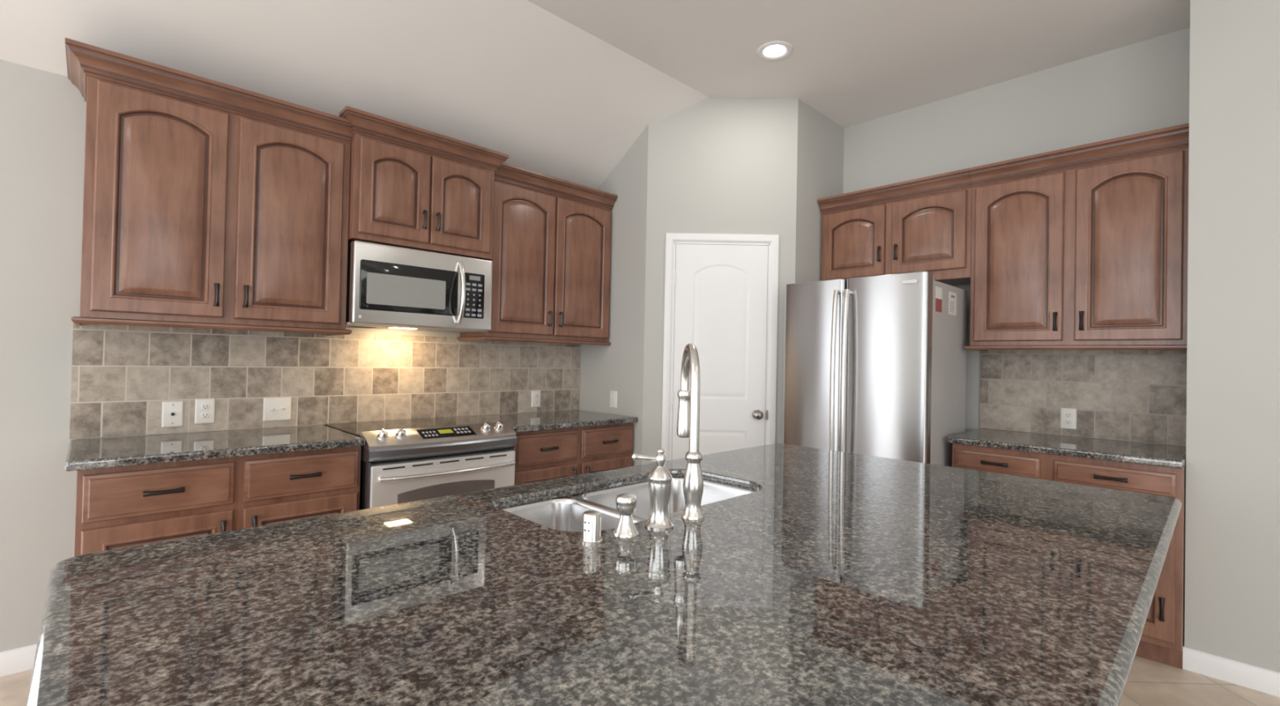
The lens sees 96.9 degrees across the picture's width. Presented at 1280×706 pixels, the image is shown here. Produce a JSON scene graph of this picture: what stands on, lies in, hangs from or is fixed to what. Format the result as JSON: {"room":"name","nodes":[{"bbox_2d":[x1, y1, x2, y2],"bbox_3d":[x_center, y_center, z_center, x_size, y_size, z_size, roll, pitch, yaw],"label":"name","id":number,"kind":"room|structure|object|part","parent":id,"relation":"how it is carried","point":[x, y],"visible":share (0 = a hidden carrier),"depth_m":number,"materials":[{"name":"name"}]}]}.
{"room":"kitchen","nodes":[
{"label":"kitchen","id":0,"kind":"room"},
{"bbox_2d":[0,59,571,652],"bbox_3d":[-2.860,0.049,1.978,6.600,2.423,0.120,2,-1,-44],"label":"wall","id":1,"kind":"structure","parent":0,"point":[42,114],"depth_m":2.29,"materials":[{"name":"paint"}]},
{"bbox_2d":[0,644,36,676],"bbox_3d":[-3.786,1.185,0.993,3.951,0.092,0.016,2,-1,-44],"label":"baseboard","id":2,"kind":"structure","parent":1,"relation":"attached to","point":[21,659],"depth_m":2.26,"materials":[{"name":"white paint"}]},
{"bbox_2d":[65,37,352,335],"bbox_3d":[-1.885,-0.624,2.563,1.018,1.042,0.389,2,-1,-44],"label":"upper cabinet","id":3,"kind":"object","parent":1,"relation":"attached to","point":[208,203],"visible":0.99,"depth_m":2.40,"materials":[{"name":"brown wood"}]},
{"bbox_3d":[-1.938,-0.599,2.309,0.413,0.885,0.022,2,-1,-44],"label":"door","id":4,"kind":"part","parent":3,"relation":"part of","materials":[{"name":"brown wood"}]},
{"bbox_3d":[-1.884,-1.097,2.561,0.996,0.096,0.389,2,-1,-44],"label":"crown moulding","id":5,"kind":"part","parent":3,"relation":"part of","materials":[{"name":"brown wood"}]},
{"bbox_3d":[-1.895,-0.115,2.584,0.980,0.024,0.351,2,-1,-44],"label":"moulding","id":6,"kind":"part","parent":3,"relation":"part of","materials":[{"name":"brown wood"}]},
{"bbox_3d":[-1.800,-0.248,2.411,0.020,0.098,0.032,2,-1,-44],"label":"handle","id":7,"kind":"part","parent":3,"relation":"part of","materials":[{"name":"brown metal"}]},
{"bbox_3d":[-1.725,-0.248,2.484,0.020,0.098,0.032,2,-1,-44],"label":"handle","id":8,"kind":"part","parent":3,"relation":"part of","materials":[{"name":"brown metal"}]},
{"bbox_3d":[-1.610,-0.589,2.627,0.423,0.885,0.022,2,-1,-44],"label":"door","id":9,"kind":"part","parent":3,"relation":"part of","materials":[{"name":"brown wood"}]},
{"bbox_2d":[69,323,580,439],"bbox_3d":[-1.411,0.143,3.296,2.675,0.496,0.009,2,-1,-44],"label":"tile backsplash","id":10,"kind":"structure","parent":1,"relation":"attached to","point":[122,375],"depth_m":2.94,"materials":[{"name":"tile"}]},
{"bbox_2d":[161,400,183,427],"bbox_3d":[-2.129,0.279,2.583,0.075,0.118,0.015,2,-1,-44],"label":"wall plate","id":11,"kind":"object","parent":10,"relation":"attached to","point":[172,411],"visible":1,"depth_m":2.58,"materials":[{"name":"white plastic"}]},
{"bbox_2d":[194,398,215,424],"bbox_3d":[-2.046,0.273,2.667,0.075,0.118,0.009,2,-1,-44],"label":"outlet","id":12,"kind":"object","parent":10,"relation":"attached to","point":[204,407],"visible":1,"depth_m":2.66,"materials":[{"name":"white plastic"}]},
{"bbox_2d":[200,404,209,409],"bbox_3d":[-2.043,0.253,2.666,0.033,0.028,0.003,2,-1,-44],"label":"receptacle","id":13,"kind":"object","parent":12,"relation":"attached to","point":[203,406],"depth_m":2.66,"materials":[{"name":"white plastic"}]},
{"bbox_2d":[200,412,209,418],"bbox_3d":[-2.044,0.293,2.665,0.033,0.028,0.003,2,-1,-44],"label":"receptacle","id":14,"kind":"object","parent":12,"relation":"attached to","point":[203,415],"depth_m":2.66,"materials":[{"name":"white plastic"}]},
{"bbox_2d":[262,396,291,421],"bbox_3d":[-1.832,0.284,2.868,0.122,0.118,0.020,2,-1,-44],"label":"light switch","id":15,"kind":"object","parent":10,"relation":"attached to","point":[274,409],"visible":1,"depth_m":2.87,"materials":[{"name":"white plastic"}]},
{"bbox_2d":[531,390,541,407],"bbox_3d":[-0.723,0.319,3.953,0.075,0.118,0.009,2,-1,-44],"label":"outlet","id":16,"kind":"object","parent":10,"relation":"attached to","point":[535,394],"visible":1,"depth_m":3.95,"materials":[{"name":"white plastic"}]},
{"bbox_2d":[338,106,509,260],"bbox_3d":[-1.238,-0.860,3.152,0.880,0.610,0.444,2,-1,-44],"label":"upper cabinet","id":17,"kind":"object","parent":1,"relation":"attached to","point":[411,187],"visible":0.97,"depth_m":2.97,"materials":[{"name":"brown wood"}]},
{"bbox_3d":[-1.248,-0.823,2.900,0.352,0.470,0.022,2,-1,-44],"label":"door","id":18,"kind":"part","parent":17,"relation":"part of","materials":[{"name":"brown wood"}]},
{"bbox_2d":[346,240,492,333],"bbox_3d":[-1.239,-0.337,3.133,0.752,0.414,0.455,2,-1,-44],"label":"microwave","id":19,"kind":"object","parent":17,"relation":"attached to","point":[392,287],"visible":0.96,"depth_m":2.97,"materials":[{"name":"silver metal"}]},
{"bbox_3d":[-1.272,-0.139,3.161,0.752,0.012,0.335,2,-1,-44],"label":"panel","id":20,"kind":"part","parent":19,"relation":"part of","materials":[{"name":"grey paint"}]},
{"bbox_3d":[-0.980,-0.333,3.113,0.025,0.349,0.066,2,-1,-44],"label":"handle","id":21,"kind":"part","parent":19,"relation":"part of","materials":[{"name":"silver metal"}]},
{"bbox_3d":[-0.936,-0.322,3.197,0.124,0.252,0.007,2,-1,-44],"label":"control panel","id":22,"kind":"part","parent":19,"relation":"part of","materials":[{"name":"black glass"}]},
{"bbox_3d":[-1.133,-0.815,3.043,0.760,0.523,0.020,2,-1,-44],"label":"frame","id":23,"kind":"part","parent":17,"relation":"part of","materials":[{"name":"brown wood"}]},
{"bbox_3d":[-1.116,-1.116,3.035,0.880,0.096,0.110,2,-1,-44],"label":"crown moulding","id":24,"kind":"part","parent":17,"relation":"part of","materials":[{"name":"brown wood"}]},
{"bbox_3d":[-1.129,-0.703,2.982,0.020,0.098,0.032,2,-1,-44],"label":"handle","id":25,"kind":"part","parent":17,"relation":"part of","materials":[{"name":"brown metal"}]},
{"bbox_3d":[-1.077,-0.703,3.033,0.020,0.098,0.032,2,-1,-44],"label":"handle","id":26,"kind":"part","parent":17,"relation":"part of","materials":[{"name":"brown metal"}]},
{"bbox_3d":[-0.990,-0.815,3.152,0.352,0.470,0.022,2,-1,-44],"label":"door","id":27,"kind":"part","parent":17,"relation":"part of","materials":[{"name":"brown wood"}]},
{"bbox_2d":[457,162,617,345],"bbox_3d":[-0.653,-0.590,3.761,0.979,1.052,0.389,2,-1,-44],"label":"upper cabinet","id":28,"kind":"object","parent":1,"relation":"attached to","point":[551,260],"visible":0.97,"depth_m":3.61,"materials":[{"name":"brown wood"}]},
{"bbox_3d":[-0.716,-0.566,3.497,0.454,0.895,0.022,2,-1,-44],"label":"door","id":29,"kind":"part","parent":28,"relation":"part of","materials":[{"name":"brown wood"}]},
{"bbox_3d":[-0.677,-0.076,3.769,0.979,0.024,0.351,2,-1,-44],"label":"moulding","id":30,"kind":"part","parent":28,"relation":"part of","materials":[{"name":"brown wood"}]},
{"bbox_3d":[-0.569,-0.219,3.608,0.020,0.098,0.032,2,-1,-44],"label":"handle","id":31,"kind":"part","parent":28,"relation":"part of","materials":[{"name":"brown metal"}]},
{"bbox_3d":[-0.521,-1.066,3.656,0.957,0.096,0.060,2,-1,-44],"label":"crown moulding","id":32,"kind":"part","parent":28,"relation":"part of","materials":[{"name":"brown wood"}]},
{"bbox_3d":[-0.508,-0.217,3.667,0.020,0.098,0.032,2,-1,-44],"label":"handle","id":33,"kind":"part","parent":28,"relation":"part of","materials":[{"name":"brown metal"}]},
{"bbox_3d":[-0.380,-0.555,3.823,0.460,0.895,0.022,2,-1,-44],"label":"door","id":34,"kind":"part","parent":28,"relation":"part of","materials":[{"name":"brown wood"}]},
{"bbox_2d":[0,0,1190,189],"bbox_3d":[0.694,-1.452,-0.660,8.190,0.818,8.840,2,-1,-44],"label":"ceiling","id":35,"kind":"structure","parent":0,"point":[564,89],"depth_m":2.94,"materials":[{"name":"paint"}]},
{"bbox_2d":[756,40,792,60],"bbox_3d":[0.755,-1.692,3.180,0.196,0.007,0.196,2,-1,-44],"label":"recessed light","id":36,"kind":"object","parent":35,"relation":"in","point":[775,50],"visible":1,"depth_m":3.17,"materials":[{"name":"white paint"}]},
{"bbox_2d":[0,655,1279,705],"bbox_3d":[0.637,1.342,-0.693,8.190,0.080,8.840,2,-1,-44],"label":"floor","id":37,"kind":"structure","parent":0,"point":[1149,682],"depth_m":2.28,"materials":[{"name":"tile"}]},
{"bbox_2d":[74,446,360,556],"bbox_3d":[-1.809,0.848,2.467,0.925,0.879,0.652,2,-1,-44],"label":"base cabinet","id":38,"kind":"object","parent":37,"relation":"on","point":[117,508],"visible":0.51,"depth_m":2.19,"materials":[{"name":"brown wood"}]},
{"bbox_3d":[-1.777,0.886,2.101,0.431,0.537,0.022,2,-1,-44],"label":"door","id":39,"kind":"part","parent":38,"relation":"part of","materials":[{"name":"brown wood"}]},
{"bbox_3d":[-1.770,0.512,2.107,0.431,0.166,0.020,2,-1,-44],"label":"drawer","id":40,"kind":"part","parent":38,"relation":"part of","materials":[{"name":"brown wood"}]},
{"bbox_3d":[-1.752,0.512,2.088,0.118,0.020,0.032,2,-1,-44],"label":"handle","id":41,"kind":"part","parent":38,"relation":"part of","materials":[{"name":"brown metal"}]},
{"bbox_2d":[64,425,364,471],"bbox_3d":[-1.811,0.391,2.466,0.957,0.034,0.643,2,-1,-44],"label":"countertop","id":42,"kind":"structure","parent":38,"relation":"on","point":[118,451],"depth_m":2.32,"materials":[{"name":"stone"}]},
{"bbox_3d":[-1.626,0.704,2.212,0.020,0.098,0.032,2,-1,-44],"label":"handle","id":43,"kind":"part","parent":38,"relation":"part of","materials":[{"name":"brown metal"}]},
{"bbox_3d":[-1.553,0.706,2.283,0.020,0.098,0.032,2,-1,-44],"label":"handle","id":44,"kind":"part","parent":38,"relation":"part of","materials":[{"name":"brown metal"}]},
{"bbox_3d":[-1.444,0.897,2.424,0.432,0.537,0.022,2,-1,-44],"label":"door","id":45,"kind":"part","parent":38,"relation":"part of","materials":[{"name":"brown wood"}]},
{"bbox_3d":[-1.438,0.522,2.430,0.432,0.166,0.020,2,-1,-44],"label":"drawer","id":46,"kind":"part","parent":38,"relation":"part of","materials":[{"name":"brown wood"}]},
{"bbox_3d":[-1.419,0.522,2.411,0.118,0.020,0.032,2,-1,-44],"label":"handle","id":47,"kind":"part","parent":38,"relation":"part of","materials":[{"name":"brown metal"}]},
{"bbox_2d":[324,416,516,510],"bbox_3d":[-1.160,0.832,3.023,0.770,0.948,0.732,2,-1,-44],"label":"range","id":48,"kind":"object","parent":37,"relation":"on","point":[406,460],"visible":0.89,"depth_m":2.78,"materials":[{"name":"silver metal"}]},
{"bbox_3d":[-1.238,0.863,2.563,0.009,0.735,0.032,2,-1,-44],"label":"trim","id":49,"kind":"part","parent":48,"relation":"part of","materials":[{"name":"black metal"}]},
{"bbox_3d":[-1.190,0.378,2.632,0.048,0.038,0.048,31,13,26],"label":"knob","id":50,"kind":"part","parent":48,"relation":"part of","materials":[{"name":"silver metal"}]},
{"bbox_3d":[-1.128,0.380,2.683,0.048,0.038,0.048,31,13,26],"label":"knob","id":51,"kind":"part","parent":48,"relation":"part of","materials":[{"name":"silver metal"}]},
{"bbox_3d":[-1.216,0.390,3.095,0.770,0.005,0.546,2,-1,-44],"label":"cooktop glass","id":52,"kind":"part","parent":48,"relation":"part of","materials":[{"name":"black glass"}]},
{"bbox_3d":[-0.972,0.407,2.843,0.762,0.068,0.156,2,-1,-44],"label":"control panel","id":53,"kind":"part","parent":48,"relation":"part of","materials":[{"name":"silver metal"}]},
{"bbox_3d":[-0.960,0.802,2.824,0.746,0.565,0.044,2,-1,-44],"label":"oven door","id":54,"kind":"part","parent":48,"relation":"part of","materials":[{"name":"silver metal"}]},
{"bbox_3d":[-0.917,0.584,2.793,0.699,0.029,0.066,2,-1,-44],"label":"handle","id":55,"kind":"part","parent":48,"relation":"part of","materials":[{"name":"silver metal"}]},
{"bbox_3d":[-0.965,0.400,2.842,0.280,0.039,0.091,2,-1,-44],"label":"display panel","id":56,"kind":"part","parent":48,"relation":"part of","materials":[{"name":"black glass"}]},
{"bbox_3d":[-0.809,0.390,2.993,0.048,0.038,0.048,31,13,26],"label":"knob","id":57,"kind":"part","parent":48,"relation":"part of","materials":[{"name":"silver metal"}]},
{"bbox_3d":[-0.756,0.392,3.053,0.048,0.038,0.048,31,13,26],"label":"knob","id":58,"kind":"part","parent":48,"relation":"part of","materials":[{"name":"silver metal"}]},
{"bbox_2d":[513,422,633,497],"bbox_3d":[-0.578,0.887,3.664,0.936,0.879,0.652,2,-1,-44],"label":"base cabinet","id":59,"kind":"object","parent":37,"relation":"on","point":[551,454],"visible":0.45,"depth_m":3.42,"materials":[{"name":"brown wood"}]},
{"bbox_3d":[-0.539,0.555,3.303,0.440,0.178,0.020,2,-1,-44],"label":"drawer","id":60,"kind":"part","parent":59,"relation":"part of","materials":[{"name":"brown wood"}]},
{"bbox_3d":[-0.546,0.931,3.297,0.440,0.525,0.022,2,-1,-44],"label":"door","id":61,"kind":"part","parent":59,"relation":"part of","materials":[{"name":"brown wood"}]},
{"bbox_3d":[-0.521,0.555,3.284,0.118,0.020,0.032,2,-1,-44],"label":"handle","id":62,"kind":"part","parent":59,"relation":"part of","materials":[{"name":"brown metal"}]},
{"bbox_2d":[463,409,637,432],"bbox_3d":[-0.574,0.430,3.668,0.946,0.034,0.643,2,-1,-44],"label":"countertop","id":63,"kind":"structure","parent":59,"relation":"on","point":[545,420],"depth_m":3.55,"materials":[{"name":"stone"}]},
{"bbox_3d":[-0.393,0.839,3.476,0.936,0.780,0.020,2,-1,-44],"label":"frame","id":64,"kind":"part","parent":59,"relation":"part of","materials":[{"name":"brown wood"}]},
{"bbox_3d":[-0.390,0.743,3.413,0.020,0.098,0.032,2,-1,-44],"label":"handle","id":65,"kind":"part","parent":59,"relation":"part of","materials":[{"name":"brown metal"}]},
{"bbox_3d":[-0.317,0.745,3.484,0.020,0.098,0.032,2,-1,-44],"label":"handle","id":66,"kind":"part","parent":59,"relation":"part of","materials":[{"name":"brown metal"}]},
{"bbox_3d":[-0.202,0.565,3.631,0.430,0.178,0.020,2,-1,-44],"label":"drawer","id":67,"kind":"part","parent":59,"relation":"part of","materials":[{"name":"brown wood"}]},
{"bbox_3d":[-0.208,0.942,3.626,0.430,0.525,0.022,2,-1,-44],"label":"door","id":68,"kind":"part","parent":59,"relation":"part of","materials":[{"name":"brown wood"}]},
{"bbox_3d":[-0.183,0.566,3.612,0.118,0.020,0.032,2,-1,-44],"label":"handle","id":69,"kind":"part","parent":59,"relation":"part of","materials":[{"name":"brown metal"}]},
{"bbox_2d":[782,271,967,466],"bbox_3d":[1.380,0.467,3.422,0.730,1.784,0.848,2,-1,-44],"label":"refrigerator","id":70,"kind":"object","parent":37,"relation":"on","point":[874,366],"visible":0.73,"depth_m":3.16,"materials":[{"name":"grey metal"}]},
{"bbox_3d":[1.041,0.420,3.409,0.078,1.695,0.394,2,-1,-44],"label":"freezer door","id":71,"kind":"part","parent":70,"relation":"part of","materials":[{"name":"silver metal"}]},
{"bbox_3d":[1.113,0.199,3.242,0.085,1.120,0.027,2,-1,-44],"label":"handle","id":72,"kind":"part","parent":70,"relation":"part of","materials":[{"name":"silver metal"}]},
{"bbox_2d":[950,295,955,312],"bbox_3d":[1.761,-0.278,3.196,0.077,0.094,0.001,2,-1,-44],"label":"print","id":73,"kind":"object","parent":70,"relation":"attached to","point":[952,297],"depth_m":3.20},
{"bbox_2d":[951,443,1186,669],"bbox_3d":[2.198,0.935,2.935,0.672,0.879,0.904,2,-1,-44],"label":"base cabinet","id":74,"kind":"object","parent":37,"relation":"on","point":[1162,637],"visible":0.38,"depth_m":2.52,"materials":[{"name":"brown wood"}]},
{"bbox_3d":[1.806,0.565,2.892,0.032,0.020,0.118,2,-1,-44],"label":"handle","id":75,"kind":"part","parent":74,"relation":"part of","materials":[{"name":"brown metal"}]},
{"bbox_3d":[1.824,0.566,2.910,0.020,0.100,0.378,2,-1,-44],"label":"drawer","id":76,"kind":"part","parent":74,"relation":"part of","materials":[{"name":"brown wood"}]},
{"bbox_2d":[946,428,1186,468],"bbox_3d":[2.211,0.479,2.957,0.643,0.034,0.925,2,-1,-44],"label":"countertop","id":77,"kind":"structure","parent":74,"relation":"on","point":[1148,454],"depth_m":2.81,"materials":[{"name":"stone"}]},
{"bbox_3d":[2.126,0.568,2.562,0.032,0.020,0.118,2,-1,-44],"label":"handle","id":78,"kind":"part","parent":74,"relation":"part of","materials":[{"name":"brown metal"}]},
{"bbox_3d":[2.145,0.568,2.581,0.020,0.100,0.430,2,-1,-44],"label":"drawer","id":79,"kind":"part","parent":74,"relation":"part of","materials":[{"name":"brown wood"}]},
{"bbox_3d":[2.136,0.935,2.575,0.022,0.610,0.430,2,-1,-44],"label":"door","id":80,"kind":"part","parent":74,"relation":"part of","materials":[{"name":"brown wood"}]},
{"bbox_3d":[2.237,1.101,2.431,0.032,0.098,0.020,2,-1,-44],"label":"handle","id":81,"kind":"part","parent":74,"relation":"part of","materials":[{"name":"brown metal"}]},
{"bbox_3d":[0.187,0.874,1.456,2.298,0.884,1.060,2,-1,-44],"label":"kitchen island","id":82,"kind":"object","parent":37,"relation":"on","visible":0},
{"bbox_2d":[26,443,1182,705],"bbox_3d":[0.280,0.418,1.368,2.408,0.028,1.400,2,-1,-44],"label":"island countertop","id":83,"kind":"structure","parent":82,"relation":"on","point":[844,579],"depth_m":0.89,"materials":[{"name":"stone"}]},
{"bbox_2d":[580,510,602,545],"bbox_3d":[-0.101,0.363,1.185,0.045,0.062,0.045,2,-1,-44],"label":"air gap cap","id":84,"kind":"object","parent":83,"relation":"on","point":[591,523],"visible":1,"depth_m":1.17,"materials":[{"name":"silver metal"}]},
{"bbox_2d":[612,493,638,537],"bbox_3d":[-0.024,0.353,1.257,0.057,0.087,0.091,1,-1,24],"label":"soap dispenser","id":85,"kind":"object","parent":83,"relation":"on","point":[626,503],"visible":1,"depth_m":1.23,"materials":[{"name":"silver metal"}]},
{"bbox_2d":[500,477,755,532],"bbox_3d":[0.001,0.535,1.621,0.811,0.209,0.444,2,-1,-44],"label":"sink","id":86,"kind":"object","parent":83,"relation":"in","point":[562,513],"visible":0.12,"depth_m":1.66,"materials":[{"name":"silver metal"}]},
{"bbox_3d":[-0.182,0.522,1.443,0.300,0.194,0.444,2,-1,-44],"label":"bowl","id":87,"kind":"part","parent":86,"relation":"part of","materials":[{"name":"silver metal"}]},
{"bbox_3d":[0.107,0.536,1.724,0.513,0.204,0.444,2,-1,-44],"label":"bowl","id":88,"kind":"part","parent":86,"relation":"part of","materials":[{"name":"silver metal"}]},
{"bbox_2d":[631,448,674,530],"bbox_3d":[0.032,0.309,1.312,0.097,0.178,0.068,1,-1,17],"label":"valve","id":89,"kind":"object","parent":83,"relation":"on","point":[660,477],"visible":1,"depth_m":1.29,"materials":[{"name":"silver metal"}]},
{"bbox_3d":[0.014,0.240,1.305,0.068,0.021,0.018,1,-1,-10],"label":"lever","id":90,"kind":"part","parent":89,"relation":"part of","materials":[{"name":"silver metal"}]},
{"bbox_2d":[676,342,704,519],"bbox_3d":[0.126,0.188,1.485,0.057,0.428,0.245,1,-1,-5],"label":"faucet","id":91,"kind":"object","parent":83,"relation":"on","point":[688,411],"visible":1,"depth_m":1.38,"materials":[{"name":"silver metal"}]},
{"bbox_2d":[578,97,844,466],"bbox_3d":[0.477,-0.167,4.257,1.350,3.044,1.500,2,-1,-44],"label":"wall","id":92,"kind":"structure","parent":0,"point":[718,166],"depth_m":3.76,"materials":[{"name":"paint"}]},
{"bbox_2d":[609,391,617,408],"bbox_3d":[-0.188,0.323,3.947,0.011,0.118,0.075,2,-1,-44],"label":"light switch","id":93,"kind":"object","parent":92,"relation":"attached to","point":[613,394],"visible":1,"depth_m":3.94,"materials":[{"name":"white plastic"}]},
{"bbox_2d":[661,232,779,461],"bbox_3d":[0.521,0.281,3.699,0.748,2.134,0.076,1,-1,1],"label":"door","id":94,"kind":"structure","parent":92,"relation":"in","point":[722,294],"depth_m":3.73,"materials":[{"name":"white paint"}]},
{"bbox_3d":[0.769,0.404,3.691,0.062,0.062,0.071,1,-1,1],"label":"knob","id":95,"kind":"part","parent":94,"relation":"part of","materials":[{"name":"silver metal"}]},
{"bbox_3d":[0.833,0.407,3.723,0.012,0.060,0.008,1,-1,1],"label":"strike plate","id":96,"kind":"part","parent":94,"relation":"part of","materials":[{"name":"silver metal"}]},
{"bbox_2d":[843,27,1190,446],"bbox_3d":[2.175,-0.140,3.564,0.120,3.044,1.860,2,-1,-44],"label":"wall","id":97,"kind":"structure","parent":0,"point":[1141,86],"depth_m":3.39,"materials":[{"name":"paint"}]},
{"bbox_2d":[817,168,972,285],"bbox_3d":[1.689,-0.748,3.717,0.389,0.620,0.938,2,-1,-44],"label":"upper cabinet","id":98,"kind":"object","parent":97,"relation":"attached to","point":[924,224],"visible":0.93,"depth_m":3.55,"materials":[{"name":"brown wood"}]},
{"bbox_3d":[1.419,-0.727,3.784,0.022,0.457,0.425,2,-1,-44],"label":"door","id":99,"kind":"part","parent":98,"relation":"part of","materials":[{"name":"brown wood"}]},
{"bbox_3d":[1.529,-0.635,3.633,0.032,0.098,0.020,2,-1,-44],"label":"handle","id":100,"kind":"part","parent":98,"relation":"part of","materials":[{"name":"brown metal"}]},
{"bbox_3d":[1.577,-1.014,3.605,0.060,0.096,0.938,2,-1,-44],"label":"crown moulding","id":101,"kind":"part","parent":98,"relation":"part of","materials":[{"name":"brown wood"}]},
{"bbox_3d":[1.601,-0.635,3.558,0.032,0.098,0.020,2,-1,-44],"label":"handle","id":102,"kind":"part","parent":98,"relation":"part of","materials":[{"name":"brown metal"}]},
{"bbox_3d":[1.747,-0.725,3.447,0.022,0.457,0.425,2,-1,-44],"label":"door","id":103,"kind":"part","parent":98,"relation":"part of","materials":[{"name":"brown wood"}]},
{"bbox_2d":[964,123,1189,351],"bbox_3d":[2.322,-0.533,3.059,0.389,1.040,0.931,2,-1,-44],"label":"upper cabinet","id":104,"kind":"object","parent":97,"relation":"attached to","point":[1083,246],"visible":0.97,"depth_m":2.89,"materials":[{"name":"brown wood"}]},
{"bbox_3d":[2.067,-0.508,3.110,0.022,0.885,0.415,2,-1,-44],"label":"door","id":105,"kind":"part","parent":104,"relation":"part of","materials":[{"name":"brown wood"}]},
{"bbox_3d":[2.167,-0.165,2.961,0.032,0.098,0.020,2,-1,-44],"label":"handle","id":106,"kind":"part","parent":104,"relation":"part of","materials":[{"name":"brown metal"}]},
{"bbox_3d":[2.325,-0.025,3.066,0.351,0.024,0.931,2,-1,-44],"label":"moulding","id":107,"kind":"part","parent":104,"relation":"part of","materials":[{"name":"brown wood"}]},
{"bbox_3d":[2.221,-1.008,2.942,0.060,0.096,0.909,2,-1,-44],"label":"crown moulding","id":108,"kind":"part","parent":104,"relation":"part of","materials":[{"name":"brown wood"}]},
{"bbox_3d":[2.243,-0.164,2.882,0.032,0.098,0.020,2,-1,-44],"label":"handle","id":109,"kind":"part","parent":104,"relation":"part of","materials":[{"name":"brown metal"}]},
{"bbox_3d":[2.386,-0.505,2.782,0.022,0.885,0.403,2,-1,-44],"label":"door","id":110,"kind":"part","parent":104,"relation":"part of","materials":[{"name":"brown wood"}]},
{"bbox_2d":[979,350,1186,446],"bbox_3d":[2.440,0.219,3.186,0.009,0.498,0.937,2,-1,-44],"label":"tile backsplash","id":111,"kind":"structure","parent":97,"relation":"attached to","point":[1136,396],"depth_m":3.13,"materials":[{"name":"tile"}]},
{"bbox_2d":[1060,408,1076,429],"bbox_3d":[2.414,0.370,3.194,0.009,0.118,0.075,2,-1,-44],"label":"outlet","id":112,"kind":"object","parent":111,"relation":"attached to","point":[1068,415],"visible":1,"depth_m":3.19,"materials":[{"name":"white plastic"}]},
{"bbox_2d":[1064,412,1071,417],"bbox_3d":[2.412,0.350,3.193,0.003,0.028,0.033,2,-1,-44],"label":"receptacle","id":113,"kind":"object","parent":112,"relation":"attached to","point":[1067,415],"depth_m":3.19,"materials":[{"name":"white plastic"}]},
{"bbox_2d":[1064,419,1071,425],"bbox_3d":[2.411,0.390,3.192,0.003,0.028,0.033,2,-1,-44],"label":"receptacle","id":114,"kind":"object","parent":112,"relation":"attached to","point":[1067,422],"depth_m":3.19,"materials":[{"name":"white plastic"}]},
{"bbox_2d":[1184,0,1279,672],"bbox_3d":[4.545,-0.124,0.750,0.642,3.044,5.480,2,-1,-44],"label":"wall","id":115,"kind":"structure","parent":0,"point":[1232,580],"depth_m":2.39,"materials":[{"name":"paint"}]},
{"bbox_2d":[1182,646,1279,697],"bbox_3d":[4.236,1.344,0.548,0.016,0.092,5.364,2,-1,-44],"label":"baseboard","id":116,"kind":"structure","parent":115,"relation":"attached to","point":[1246,675],"depth_m":2.36,"materials":[{"name":"white paint"}]}
]}

